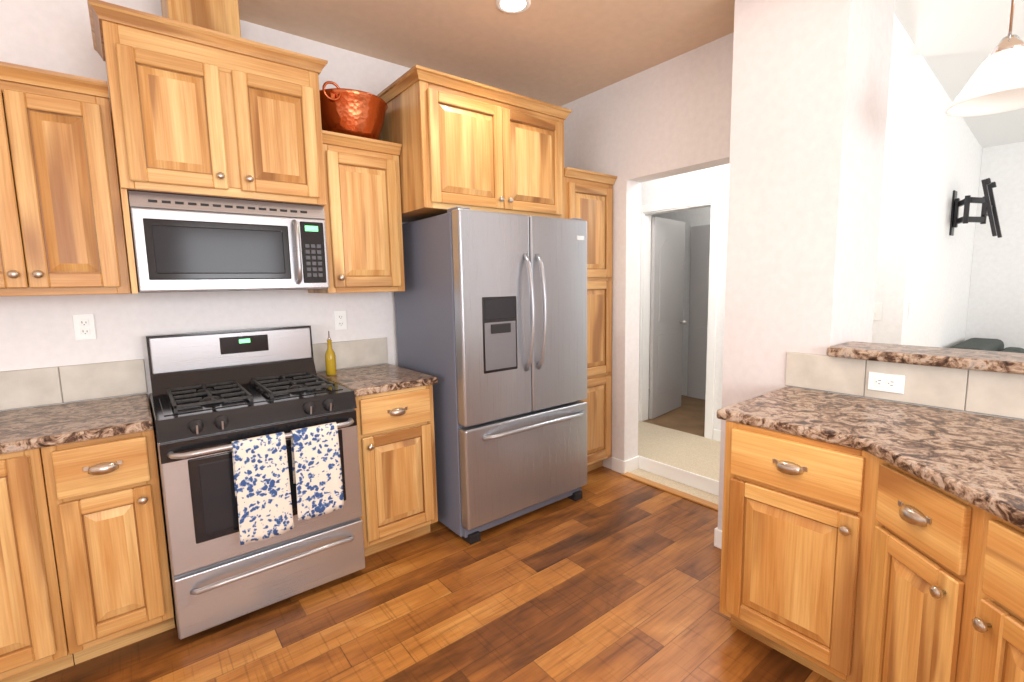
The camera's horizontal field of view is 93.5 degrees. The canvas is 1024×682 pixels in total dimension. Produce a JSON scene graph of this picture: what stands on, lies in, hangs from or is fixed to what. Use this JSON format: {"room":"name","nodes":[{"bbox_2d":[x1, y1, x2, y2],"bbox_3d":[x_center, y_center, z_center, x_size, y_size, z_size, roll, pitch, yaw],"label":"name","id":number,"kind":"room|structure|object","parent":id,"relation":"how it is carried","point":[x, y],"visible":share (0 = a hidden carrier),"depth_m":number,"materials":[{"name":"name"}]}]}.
{"room":"kitchen","nodes":[
{"label":"kitchen","id":0,"kind":"room"},
{"bbox_2d":[0,0,410,413],"bbox_3d":[-2.251,-0.166,1.971,6.860,2.750,0.140,-6,9,-38],"label":"wall","id":1,"kind":"structure","parent":0,"point":[55,36],"depth_m":2.26,"materials":[{"name":"paint"}]},
{"bbox_2d":[0,61,130,295],"bbox_3d":[-1.892,-0.584,1.862,0.589,0.812,0.402,-6,9,-38],"label":"upper cabinet","id":2,"kind":"object","parent":1,"relation":"attached to","point":[61,226],"visible":1,"depth_m":1.80,"materials":[{"name":"brown wood"}]},
{"bbox_2d":[72,314,96,339],"bbox_3d":[-1.912,-0.063,2.155,0.072,0.116,0.010,-6,9,-38],"label":"electrical outlet","id":3,"kind":"object","parent":1,"relation":"attached to","point":[84,326],"visible":1,"depth_m":2.15,"materials":[{"name":"white plastic"}]},
{"bbox_2d":[0,337,387,410],"bbox_3d":[-1.858,0.179,2.223,2.725,0.164,0.011,-6,9,-38],"label":"tile","id":4,"kind":"structure","parent":1,"relation":"attached to","point":[26,388],"depth_m":2.19,"materials":[{"name":"beige tile"}]},
{"bbox_2d":[87,0,327,293],"bbox_3d":[-1.334,-0.912,2.228,0.859,1.357,0.472,-6,9,-38],"label":"upper cabinet","id":5,"kind":"object","parent":1,"relation":"attached to","point":[206,100],"visible":0.98,"depth_m":2.03,"materials":[{"name":"brown wood"}]},
{"bbox_2d":[128,191,328,292],"bbox_3d":[-1.323,-0.443,2.296,0.758,0.405,0.450,-6,9,-38],"label":"microwave","id":6,"kind":"object","parent":5,"relation":"attached to","point":[184,243],"visible":1,"depth_m":2.12,"materials":[{"name":"silver metal"}]},
{"bbox_2d":[334,310,346,329],"bbox_3d":[-1.017,-0.123,2.861,0.072,0.116,0.010,-6,9,-38],"label":"electrical outlet","id":7,"kind":"object","parent":1,"relation":"attached to","point":[340,320],"visible":1,"depth_m":2.86,"materials":[{"name":"white plastic"}]},
{"bbox_2d":[308,130,404,292],"bbox_3d":[-0.886,-0.666,2.655,0.464,0.792,0.402,-6,9,-38],"label":"upper cabinet","id":8,"kind":"object","parent":1,"relation":"attached to","point":[363,222],"visible":0.88,"depth_m":2.52,"materials":[{"name":"brown wood"}]},
{"bbox_2d":[319,81,387,139],"bbox_3d":[-0.876,-1.185,2.602,0.406,0.246,0.406,-6,9,-38],"label":"copper pot","id":9,"kind":"object","parent":8,"relation":"on","point":[353,112],"visible":0.67,"depth_m":2.46,"materials":[{"name":"orange metal"}]},
{"bbox_2d":[376,65,571,222],"bbox_3d":[-0.234,-1.089,2.967,1.080,0.672,0.658,-6,9,-38],"label":"upper cabinet","id":10,"kind":"object","parent":1,"relation":"attached to","point":[471,145],"visible":0.96,"depth_m":2.64,"materials":[{"name":"brown wood"}]},
{"bbox_2d":[30,466,832,681],"bbox_3d":[-0.427,1.472,-0.249,6.700,0.050,6.150,-6,9,-38],"label":"floor","id":11,"kind":"structure","parent":0,"point":[611,575],"depth_m":2.03,"materials":[{"name":"brown wood"}]},
{"bbox_2d":[0,446,71,681],"bbox_3d":[-2.253,0.826,1.567,1.183,0.875,0.641,-6,9,-38],"label":"base cabinet","id":12,"kind":"object","parent":11,"relation":"on","point":[35,640],"depth_m":1.64,"materials":[{"name":"brown wood"}]},
{"bbox_2d":[44,398,174,665],"bbox_3d":[-1.667,0.761,2.027,0.313,0.875,0.641,-6,9,-38],"label":"base cabinet","id":13,"kind":"object","parent":11,"relation":"on","point":[84,571],"depth_m":1.77,"materials":[{"name":"brown wood"}]},
{"bbox_2d":[0,394,152,449],"bbox_3d":[-2.136,0.359,1.605,1.496,0.038,0.632,-6,9,-38],"label":"countertop","id":14,"kind":"structure","parent":13,"relation":"on","point":[35,426],"depth_m":1.83,"materials":[{"name":"brown stone"}]},
{"bbox_2d":[146,325,364,639],"bbox_3d":[-1.206,0.562,2.290,0.756,1.190,0.736,-6,9,-38],"label":"stove","id":15,"kind":"object","parent":11,"relation":"on","point":[214,395],"visible":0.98,"depth_m":2.09,"materials":[{"name":"silver metal"}]},
{"bbox_2d":[231,432,293,544],"bbox_3d":[-1.022,0.601,1.978,0.202,0.429,0.047,-6,9,-38],"label":"hanging towel","id":16,"kind":"object","parent":15,"relation":"hanging from","point":[262,484],"visible":1,"depth_m":1.96,"materials":[{"name":"white fabric"}]},
{"bbox_2d":[291,422,343,519],"bbox_3d":[-0.851,0.567,2.110,0.198,0.399,0.048,-6,9,-38],"label":"hanging towel","id":17,"kind":"object","parent":15,"relation":"hanging from","point":[317,471],"visible":0.98,"depth_m":2.09,"materials":[{"name":"white fabric"}]},
{"bbox_2d":[316,364,437,555],"bbox_3d":[-0.753,0.641,2.722,0.460,0.914,0.672,-6,9,-38],"label":"base cabinet","id":18,"kind":"object","parent":11,"relation":"on","point":[394,409],"visible":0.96,"depth_m":2.48,"materials":[{"name":"brown wood"}]},
{"bbox_2d":[325,331,336,375],"bbox_3d":[-1.010,0.067,2.675,0.056,0.245,0.056,-6,9,-38],"label":"oil bottle","id":19,"kind":"object","parent":18,"relation":"on","point":[330,361],"visible":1,"depth_m":2.66,"materials":[{"name":"yellow glass"}]},
{"bbox_2d":[395,207,586,544],"bbox_3d":[-0.102,0.153,3.026,0.926,1.787,0.854,-6,9,-38],"label":"fridge","id":20,"kind":"object","parent":11,"relation":"on","point":[491,318],"visible":1,"depth_m":2.68,"materials":[{"name":"grey metal"}]},
{"bbox_2d":[564,167,616,471],"bbox_3d":[0.371,-0.090,3.558,0.483,2.127,0.648,-6,9,-38],"label":"pantry","id":21,"kind":"object","parent":11,"relation":"on","point":[588,196],"visible":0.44,"depth_m":3.35,"materials":[{"name":"brown wood"}]},
{"bbox_2d":[621,472,717,510],"bbox_3d":[1.075,1.002,3.213,0.065,0.012,0.820,-6,9,-38],"label":"threshold","id":22,"kind":"object","parent":11,"relation":"on","point":[700,501],"depth_m":3.20,"materials":[{"name":"brown wood"}]},
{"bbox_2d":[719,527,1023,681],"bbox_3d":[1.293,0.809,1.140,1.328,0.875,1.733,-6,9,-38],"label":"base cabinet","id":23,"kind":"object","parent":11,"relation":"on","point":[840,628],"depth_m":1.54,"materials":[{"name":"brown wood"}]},
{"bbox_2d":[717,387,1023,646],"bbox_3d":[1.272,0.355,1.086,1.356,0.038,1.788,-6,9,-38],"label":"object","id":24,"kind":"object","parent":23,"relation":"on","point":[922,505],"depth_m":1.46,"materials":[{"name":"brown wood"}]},
{"bbox_2d":[238,0,920,105],"bbox_3d":[0.597,-1.562,1.184,10.600,0.100,7.600,-6,9,-38],"label":"ceiling","id":25,"kind":"structure","parent":0,"point":[559,52],"depth_m":2.63,"materials":[{"name":"white paint"}]},
{"bbox_2d":[496,0,530,13],"bbox_3d":[0.005,-1.632,2.334,0.170,0.008,0.170,-6,9,-38],"label":"recessed light","id":26,"kind":"object","parent":25,"relation":"in","point":[512,6],"visible":1,"depth_m":2.35,"materials":[{"name":"white glass"}]},
{"bbox_2d":[560,32,733,468],"bbox_3d":[0.930,-0.388,3.334,0.160,2.750,1.650,-6,9,-38],"label":"wall","id":27,"kind":"structure","parent":0,"point":[670,117],"depth_m":3.26,"materials":[{"name":"paint"}]},
{"bbox_2d":[612,455,718,495],"bbox_3d":[0.509,0.854,4.184,0.015,0.100,3.000,-6,9,-38],"label":"baseboard","id":28,"kind":"structure","parent":27,"relation":"attached to","point":[700,482],"depth_m":3.39,"materials":[{"name":"white wood"}]},
{"bbox_2d":[643,395,704,436],"bbox_3d":[2.459,0.738,5.481,2.599,0.053,3.380,-6,9,-38],"label":"floor","id":29,"kind":"structure","parent":0,"point":[688,416],"depth_m":4.93,"materials":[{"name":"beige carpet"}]},
{"bbox_2d":[629,421,719,503],"bbox_3d":[1.008,0.908,4.266,1.199,0.054,3.500,-6,9,-38],"label":"floor","id":30,"kind":"structure","parent":0,"point":[695,454],"depth_m":3.92,"materials":[{"name":"beige carpet"}]},
{"bbox_2d":[649,206,710,395],"bbox_3d":[2.441,-0.659,5.387,0.100,2.750,3.480,-6,9,-38],"label":"wall","id":31,"kind":"structure","parent":0,"point":[690,218],"depth_m":5.75,"materials":[{"name":"white paint"}]},
{"bbox_2d":[687,225,709,399],"bbox_3d":[2.305,-0.298,5.432,0.104,2.012,0.700,-6,9,-38],"label":"closet door","id":32,"kind":"structure","parent":31,"relation":"in","point":[698,301],"depth_m":5.61,"materials":[{"name":"grey wood"}]},
{"bbox_2d":[641,54,926,429],"bbox_3d":[1.494,-0.537,4.505,0.110,2.750,3.500,-6,9,-38],"label":"wall","id":33,"kind":"structure","parent":0,"point":[906,96],"depth_m":3.15,"materials":[{"name":"white paint"}]},
{"bbox_2d":[649,217,686,418],"bbox_3d":[1.606,-0.240,5.050,0.678,2.012,0.183,-6,9,-38],"label":"bedroom door","id":34,"kind":"structure","parent":33,"relation":"in","point":[667,322],"depth_m":4.96,"materials":[{"name":"grey wood"}]},
{"bbox_2d":[638,193,719,438],"bbox_3d":[1.531,-0.219,4.490,0.125,2.120,0.840,-6,9,-38],"label":"door frame","id":35,"kind":"structure","parent":33,"relation":"attached to","point":[708,200],"depth_m":4.31,"materials":[{"name":"white wood"}]},
{"bbox_2d":[713,429,720,440],"bbox_3d":[2.162,0.873,3.755,0.012,0.100,1.255,-6,9,-38],"label":"baseboard","id":36,"kind":"structure","parent":33,"relation":"attached to","point":[716,433],"depth_m":4.21,"materials":[{"name":"white wood"}]},
{"bbox_2d":[873,303,881,319],"bbox_3d":[2.443,-0.200,3.243,0.012,0.116,0.072,-6,9,-38],"label":"light switch","id":37,"kind":"object","parent":33,"relation":"attached to","point":[877,313],"visible":0.69,"depth_m":3.23,"materials":[{"name":"white plastic"}]},
{"bbox_2d":[718,0,894,529],"bbox_3d":[1.417,-0.433,2.357,0.550,3.050,0.470,-6,9,-38],"label":"wall","id":38,"kind":"structure","parent":0,"point":[810,91],"depth_m":2.14,"materials":[{"name":"paint"}]},
{"bbox_2d":[714,527,721,548],"bbox_3d":[1.176,1.050,2.419,0.012,0.100,0.308,-6,9,-38],"label":"baseboard","id":39,"kind":"structure","parent":38,"relation":"attached to","point":[717,533],"depth_m":2.53,"materials":[{"name":"white wood"}]},
{"bbox_2d":[828,392,1023,420],"bbox_3d":[2.312,0.703,1.038,0.130,1.070,2.879,-6,9,-38],"label":"wall","id":40,"kind":"structure","parent":0,"point":[930,406],"depth_m":1.80,"materials":[{"name":"white paint"}]},
{"bbox_2d":[785,352,1023,419],"bbox_3d":[1.814,0.200,1.486,0.011,0.156,1.824,-6,9,-38],"label":"tile","id":41,"kind":"structure","parent":40,"relation":"attached to","point":[991,393],"depth_m":1.82,"materials":[{"name":"beige tile"}]},
{"bbox_2d":[868,372,904,393],"bbox_3d":[1.472,0.164,1.898,0.010,0.072,0.116,-6,9,-38],"label":"outlet","id":42,"kind":"object","parent":41,"relation":"attached to","point":[892,383],"visible":1,"depth_m":1.90,"materials":[{"name":"white plastic"}]},
{"bbox_2d":[827,341,1023,374],"bbox_3d":[2.323,0.148,0.989,0.295,0.041,2.877,-6,9,-38],"label":"bar","id":43,"kind":"object","parent":40,"relation":"on","point":[994,361],"visible":0.94,"depth_m":1.79,"materials":[{"name":"stone"}]},
{"bbox_2d":[905,64,981,347],"bbox_3d":[3.411,-0.648,3.852,2.109,3.050,0.120,-6,9,-38],"label":"wall","id":44,"kind":"structure","parent":0,"point":[950,162],"depth_m":3.57,"materials":[{"name":"white paint"}]},
{"bbox_2d":[908,302,912,319],"bbox_3d":[2.663,-0.201,3.217,0.072,0.116,0.012,-6,9,-38],"label":"light switch","id":45,"kind":"object","parent":44,"relation":"attached to","point":[910,310],"visible":0.98,"depth_m":3.21,"materials":[{"name":"white plastic"}]},
{"bbox_2d":[949,178,1001,237],"bbox_3d":[3.487,-0.984,3.624,0.332,0.419,0.276,-6,9,-38],"label":"bracket","id":46,"kind":"object","parent":44,"relation":"attached to","point":[989,208],"visible":1,"depth_m":3.59,"materials":[{"name":"grey metal"}]},
{"bbox_2d":[894,0,1023,147],"bbox_3d":[4.527,-1.568,1.363,3.259,0.420,5.000,-6,9,-38],"label":"ceiling","id":47,"kind":"structure","parent":0,"point":[956,42],"depth_m":2.75,"materials":[{"name":"white paint"}]},
{"bbox_2d":[945,0,1023,116],"bbox_3d":[1.730,-1.214,1.660,0.306,0.744,0.306,-6,9,-38],"label":"pendant lamp","id":48,"kind":"object","parent":47,"relation":"hanging from","point":[994,84],"visible":1,"depth_m":1.67,"materials":[{"name":"white glass"}]},
{"bbox_2d":[965,141,1023,348],"bbox_3d":[5.780,-0.529,2.467,0.120,3.050,4.999,-6,9,-38],"label":"wall","id":49,"kind":"structure","parent":0,"point":[996,302],"depth_m":4.22,"materials":[{"name":"white paint"}]},
{"bbox_3d":[4.159,1.117,1.987,3.299,0.054,3.999,-6,9,-38],"label":"floor","id":50,"kind":"structure","parent":0,"visible":0},
{"bbox_2d":[949,338,1023,352],"bbox_3d":[4.094,0.458,3.805,0.950,0.840,0.920,-6,9,-38],"label":"sofa","id":51,"kind":"object","parent":50,"relation":"on","point":[987,344],"visible":0.08,"depth_m":3.93,"materials":[{"name":"fabric"}]}
]}

